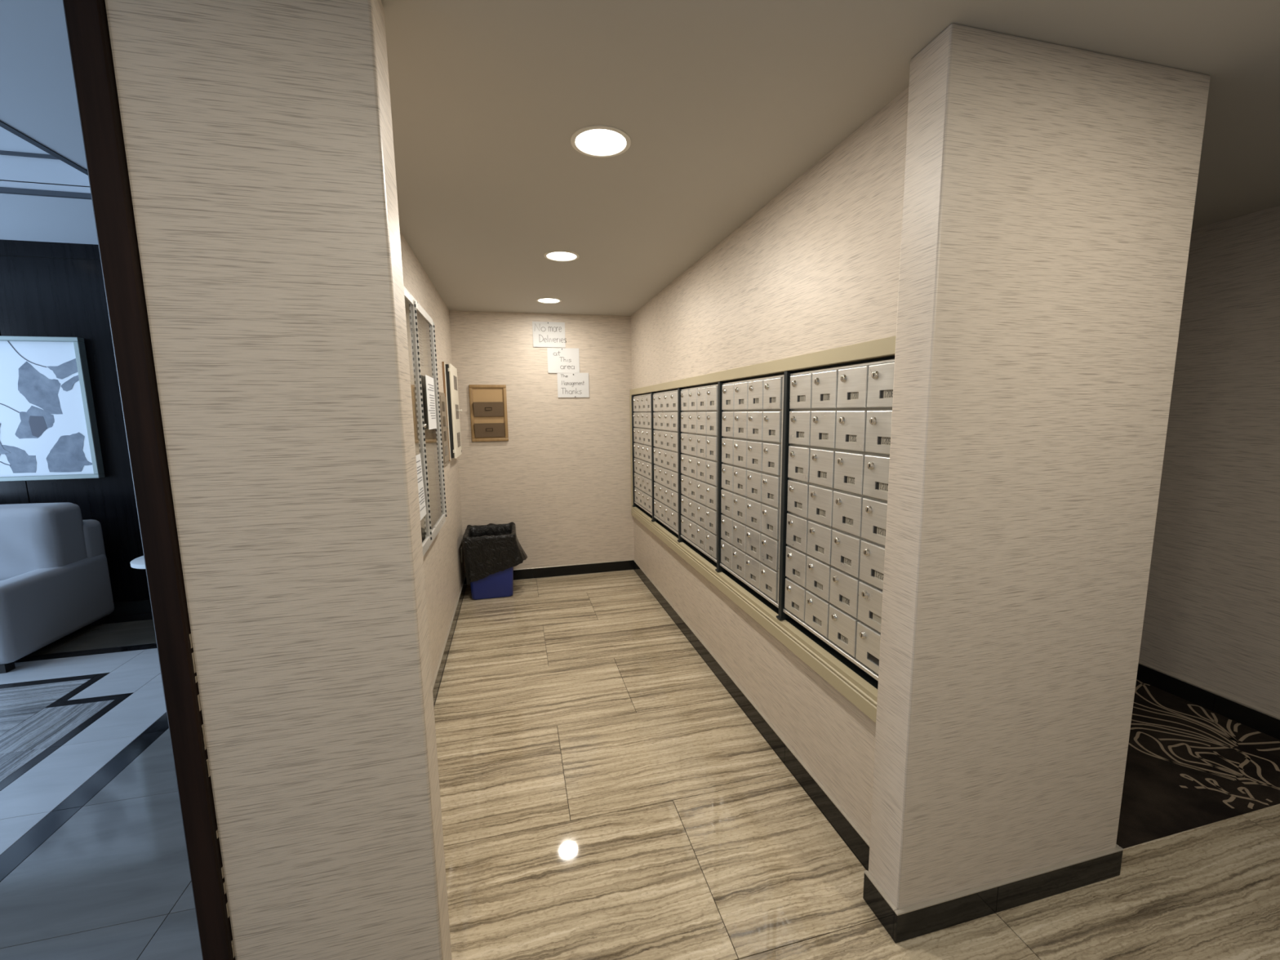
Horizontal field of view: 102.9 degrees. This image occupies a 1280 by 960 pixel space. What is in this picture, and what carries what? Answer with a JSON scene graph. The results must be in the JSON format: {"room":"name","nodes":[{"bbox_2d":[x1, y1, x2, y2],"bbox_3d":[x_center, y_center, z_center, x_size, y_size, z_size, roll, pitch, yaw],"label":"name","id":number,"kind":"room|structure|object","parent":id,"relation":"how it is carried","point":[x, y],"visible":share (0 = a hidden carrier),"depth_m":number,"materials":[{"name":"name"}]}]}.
{"room":"apartment mail room","nodes":[
{"label":"apartment mail room","id":0,"kind":"room"},
{"bbox_2d":[0,0,97,244],"bbox_3d":[-3.784,-1.323,0.047,5.794,0.259,7.040,-3,8,-14],"label":"ceiling","id":1,"kind":"structure","parent":0,"point":[45,191],"depth_m":2.22,"materials":[{"name":"grey paint"}]},
{"bbox_2d":[0,126,48,154],"bbox_3d":[-4.316,-1.338,-0.581,4.465,0.050,6.090,-3,8,-14],"label":"ceiling panel","id":2,"kind":"object","parent":1,"relation":"on","point":[10,144],"depth_m":2.69,"materials":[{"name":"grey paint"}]},
{"bbox_2d":[0,155,89,186],"bbox_3d":[-5.049,-1.646,2.370,4.465,0.200,0.020,-3,8,-14],"label":"ceiling panel","id":3,"kind":"object","parent":1,"relation":"on","point":[28,171],"depth_m":2.79,"materials":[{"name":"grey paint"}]},
{"bbox_2d":[105,0,452,959],"bbox_3d":[-0.720,0.183,1.129,0.428,2.357,0.128,-3,8,-14],"label":"wall","id":4,"kind":"structure","parent":0,"point":[258,137],"depth_m":1.04,"materials":[{"name":"paint"}]},
{"bbox_2d":[62,0,235,959],"bbox_3d":[-0.961,0.006,1.072,0.053,2.730,0.202,-3,8,-14],"label":"trim","id":5,"kind":"structure","parent":4,"relation":"attached to","point":[86,20],"depth_m":0.97,"materials":[{"name":"brown wood"}]},
{"bbox_2d":[0,239,634,616],"bbox_3d":[-3.708,-0.344,3.892,7.672,2.750,0.120,-3,8,-14],"label":"wall","id":6,"kind":"structure","parent":0,"point":[562,474],"depth_m":4.45,"materials":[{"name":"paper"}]},
{"bbox_2d":[0,335,104,481],"bbox_3d":[-4.600,-0.489,3.565,1.258,1.008,0.059,-3,8,-14],"label":"framed picture","id":7,"kind":"object","parent":6,"relation":"attached to","point":[49,430],"visible":1,"depth_m":3.66,"materials":[{"name":"grey paper"}]},
{"bbox_2d":[468,384,508,441],"bbox_3d":[-1.299,-0.575,4.389,0.305,0.484,0.058,-3,8,-14],"label":"wall organizer","id":8,"kind":"object","parent":6,"relation":"attached to","point":[488,402],"visible":1,"depth_m":4.39,"materials":[{"name":"brown wood"}]},
{"bbox_2d":[532,321,566,347],"bbox_3d":[-0.788,-1.268,4.451,0.289,0.216,0.009,-3,8,-14],"label":"notice","id":9,"kind":"object","parent":6,"relation":"attached to","point":[545,334],"visible":1,"depth_m":4.45,"materials":[{"name":"grey paper"}]},
{"bbox_2d":[546,347,579,373],"bbox_3d":[-0.674,-1.054,4.505,0.279,0.216,0.008,-3,8,-14],"label":"notice","id":10,"kind":"object","parent":6,"relation":"attached to","point":[560,360],"visible":1,"depth_m":4.51,"materials":[{"name":"grey paper"}]},
{"bbox_2d":[513,559,633,579],"bbox_3d":[-0.803,0.845,4.721,1.522,0.096,0.012,-3,8,-14],"label":"baseboard","id":11,"kind":"structure","parent":6,"relation":"attached to","point":[594,567],"depth_m":4.76,"materials":[{"name":"black wood"}]},
{"bbox_2d":[557,373,589,397],"bbox_3d":[-0.594,-0.846,4.548,0.279,0.216,0.009,-3,8,-14],"label":"notice","id":12,"kind":"object","parent":6,"relation":"attached to","point":[569,384],"visible":1,"depth_m":4.55,"materials":[{"name":"grey paper"}]},
{"bbox_2d":[400,231,465,683],"bbox_3d":[-1.269,-0.026,2.756,0.209,2.357,3.555,-3,8,-14],"label":"wall","id":13,"kind":"structure","parent":0,"point":[443,567],"depth_m":3.33,"materials":[{"name":"paint"}]},
{"bbox_2d":[404,286,446,556],"bbox_3d":[-1.064,-0.264,2.450,0.064,1.189,1.195,-3,8,-14],"label":"bulletin board","id":14,"kind":"object","parent":13,"relation":"attached to","point":[420,329],"visible":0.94,"depth_m":2.58,"materials":[{"name":"silver"}]},
{"bbox_2d":[415,453,426,520],"bbox_3d":[-0.984,0.033,2.279,0.001,0.290,0.251,-3,8,-14],"label":"sheet","id":15,"kind":"object","parent":14,"relation":"attached to","point":[420,476],"visible":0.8,"depth_m":2.31,"materials":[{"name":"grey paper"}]},
{"bbox_2d":[425,374,436,429],"bbox_3d":[-1.112,-0.411,2.720,0.001,0.276,0.278,-3,8,-14],"label":"sheet","id":16,"kind":"object","parent":14,"relation":"attached to","point":[429,380],"visible":1,"depth_m":2.71,"materials":[{"name":"grey paper"}]},
{"bbox_2d":[439,391,449,466],"bbox_3d":[-1.352,-0.353,3.534,0.026,0.500,0.282,-3,8,-14],"label":"panel","id":17,"kind":"object","parent":13,"relation":"attached to","point":[444,427],"visible":0.95,"depth_m":3.48,"materials":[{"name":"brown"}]},
{"bbox_2d":[441,361,451,461],"bbox_3d":[-1.414,-0.497,3.735,0.014,0.715,0.085,-3,8,-14],"label":"board","id":18,"kind":"object","parent":13,"relation":"attached to","point":[442,362],"visible":0.71,"depth_m":3.71,"materials":[{"name":"beige"}]},
{"bbox_2d":[444,363,462,458],"bbox_3d":[-1.449,-0.536,3.999,0.074,0.702,0.452,-3,8,-14],"label":"box","id":19,"kind":"object","parent":18,"relation":"attached to","point":[454,411],"visible":0.98,"depth_m":3.83,"materials":[{"name":"beige"}]},
{"bbox_2d":[431,573,466,706],"bbox_3d":[-1.149,1.087,2.941,0.012,0.096,3.335,-3,8,-14],"label":"baseboard","id":20,"kind":"structure","parent":13,"relation":"attached to","point":[437,677],"depth_m":3.23,"materials":[{"name":"black wood"}]},
{"bbox_2d":[460,546,462,562],"bbox_3d":[-1.507,0.630,4.316,0.008,0.120,0.075,-3,8,-14],"label":"outlet","id":21,"kind":"object","parent":13,"relation":"attached to","point":[461,552],"visible":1,"depth_m":4.29,"materials":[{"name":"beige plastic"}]},
{"bbox_2d":[0,569,1279,959],"bbox_3d":[-1.806,1.433,0.899,9.791,0.030,7.040,-3,8,-14],"label":"floor","id":22,"kind":"structure","parent":0,"point":[605,795],"depth_m":1.84,"materials":[{"name":"brown tile"}]},
{"bbox_2d":[0,502,114,673],"bbox_3d":[-4.860,0.687,3.154,2.095,0.933,0.886,-3,8,-14],"label":"sofa","id":23,"kind":"object","parent":22,"relation":"on","point":[55,580],"visible":1,"depth_m":3.35,"materials":[{"name":"grey fabric"}]},
{"bbox_2d":[0,502,87,580],"bbox_3d":[-4.406,0.430,3.398,1.015,0.500,0.341,-3,8,-14],"label":"cushion","id":24,"kind":"object","parent":23,"relation":"on","point":[37,536],"depth_m":3.36,"materials":[{"name":"grey fabric"}]},
{"bbox_2d":[129,555,145,568],"bbox_3d":[-3.283,0.798,3.648,0.460,0.540,0.460,-3,8,-14],"label":"side table","id":25,"kind":"object","parent":22,"relation":"on","point":[138,562],"visible":0.12,"depth_m":3.42,"materials":[{"name":"grey"}]},
{"bbox_2d":[470,566,513,599],"bbox_3d":[-1.256,0.690,4.332,0.398,0.520,0.440,-3,8,-14],"label":"recycling bin","id":26,"kind":"object","parent":22,"relation":"on","point":[500,584],"visible":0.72,"depth_m":4.16,"materials":[{"name":"blue plastic"}]},
{"bbox_2d":[462,521,527,584],"bbox_3d":[-1.215,0.609,4.330,0.502,0.405,0.456,-3,8,-14],"label":"liner","id":27,"kind":"object","parent":26,"relation":"on","point":[490,548],"visible":1,"depth_m":4.11,"materials":[{"name":"black plastic"}]},
{"bbox_2d":[631,87,908,841],"bbox_3d":[0.696,-0.117,3.237,0.748,2.357,3.548,-3,8,-14],"label":"wall","id":28,"kind":"structure","parent":0,"point":[816,268],"depth_m":2.02,"materials":[{"name":"paint"}]},
{"bbox_2d":[633,559,870,871],"bbox_3d":[0.354,1.026,3.250,0.012,0.096,3.445,-3,8,-14],"label":"baseboard","id":29,"kind":"structure","parent":28,"relation":"attached to","point":[850,833],"depth_m":2.23,"materials":[{"name":"black tile"}]},
{"bbox_2d":[629,335,896,723],"bbox_3d":[0.355,-0.036,3.111,0.082,1.165,3.436,-3,8,-14],"label":"surround","id":30,"kind":"object","parent":28,"relation":"attached to","point":[858,686],"visible":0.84,"depth_m":2.12,"materials":[{"name":"beige paint"}]},
{"bbox_2d":[632,393,652,515],"bbox_3d":[0.034,-0.232,4.362,0.048,0.977,0.650,-3,8,-14],"label":"mailboxes","id":31,"kind":"object","parent":30,"relation":"attached to","point":[642,403],"visible":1,"depth_m":4.34,"materials":[{"name":"metal"}]},
{"bbox_2d":[653,390,678,534],"bbox_3d":[0.196,-0.147,3.711,0.048,0.977,0.650,-3,8,-14],"label":"mailboxes","id":32,"kind":"object","parent":30,"relation":"attached to","point":[665,417],"visible":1,"depth_m":3.67,"materials":[{"name":"metal"}]},
{"bbox_2d":[680,384,718,562],"bbox_3d":[0.359,-0.063,3.061,0.048,0.977,0.650,-3,8,-14],"label":"mailboxes","id":33,"kind":"object","parent":30,"relation":"attached to","point":[699,405],"visible":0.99,"depth_m":3.02,"materials":[{"name":"metal"}]},
{"bbox_2d":[720,374,783,608],"bbox_3d":[0.521,0.022,2.410,0.048,0.977,0.650,-3,8,-14],"label":"mailboxes","id":34,"kind":"object","parent":30,"relation":"attached to","point":[752,415],"visible":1,"depth_m":2.35,"materials":[{"name":"metal"}]},
{"bbox_2d":[782,359,894,680],"bbox_3d":[0.683,0.107,1.760,0.048,0.977,0.648,-3,8,-14],"label":"mailboxes","id":35,"kind":"object","parent":30,"relation":"attached to","point":[840,417],"visible":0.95,"depth_m":1.73,"materials":[{"name":"metal"}]},
{"bbox_2d":[381,0,1279,315],"bbox_3d":[0.376,-1.441,3.906,4.117,0.100,12.500,-3,8,-14],"label":"ceiling","id":36,"kind":"structure","parent":0,"point":[722,105],"depth_m":1.45,"materials":[{"name":"grey paint"}]},
{"bbox_2d":[536,297,561,303],"bbox_3d":[-0.698,-1.375,3.913,0.192,0.006,0.192,-3,8,-14],"label":"recessed light","id":37,"kind":"object","parent":36,"relation":"in","point":[546,300],"visible":1,"depth_m":3.92,"materials":[{"name":"white"}]},
{"bbox_2d":[543,250,579,262],"bbox_3d":[-0.431,-1.231,2.809,0.192,0.006,0.192,-3,8,-14],"label":"recessed light","id":38,"kind":"object","parent":36,"relation":"in","point":[556,255],"visible":1,"depth_m":2.80,"materials":[{"name":"white"}]},
{"bbox_2d":[570,124,631,157],"bbox_3d":[-0.125,-1.078,1.631,0.192,0.006,0.192,-3,8,-14],"label":"recessed light","id":39,"kind":"object","parent":36,"relation":"in","point":[595,140],"visible":1,"depth_m":1.62,"materials":[{"name":"white"}]},
{"bbox_2d":[868,23,1210,909],"bbox_3d":[1.100,0.115,1.459,0.825,2.357,0.128,-3,8,-14],"label":"wall pillar","id":40,"kind":"structure","parent":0,"point":[1050,189],"depth_m":1.36,"materials":[{"name":"paint"}]},
{"bbox_2d":[862,844,1123,942],"bbox_3d":[1.116,1.235,1.604,0.849,0.096,0.142,-3,8,-14],"label":"baseboard","id":41,"kind":"structure","parent":40,"relation":"attached to","point":[908,922],"depth_m":1.52,"materials":[{"name":"black wood"}]},
{"bbox_2d":[1115,679,1279,848],"bbox_3d":[1.164,0.685,6.157,1.473,0.022,8.876,-3,8,-14],"label":"carpet","id":42,"kind":"structure","parent":0,"point":[1189,765],"depth_m":2.11,"materials":[{"name":"black carpet"}]},
{"bbox_2d":[1138,205,1279,717],"bbox_3d":[2.345,-0.306,4.492,0.120,2.357,12.400,-3,8,-14],"label":"wall","id":43,"kind":"structure","parent":0,"point":[1211,619],"depth_m":2.44,"materials":[{"name":"paint"}]},
{"bbox_2d":[1136,662,1279,739],"bbox_3d":[2.295,0.816,4.626,0.012,0.096,12.200,-3,8,-14],"label":"baseboard","id":44,"kind":"structure","parent":43,"relation":"attached to","point":[1268,724],"depth_m":2.51,"materials":[{"name":"black tile"}]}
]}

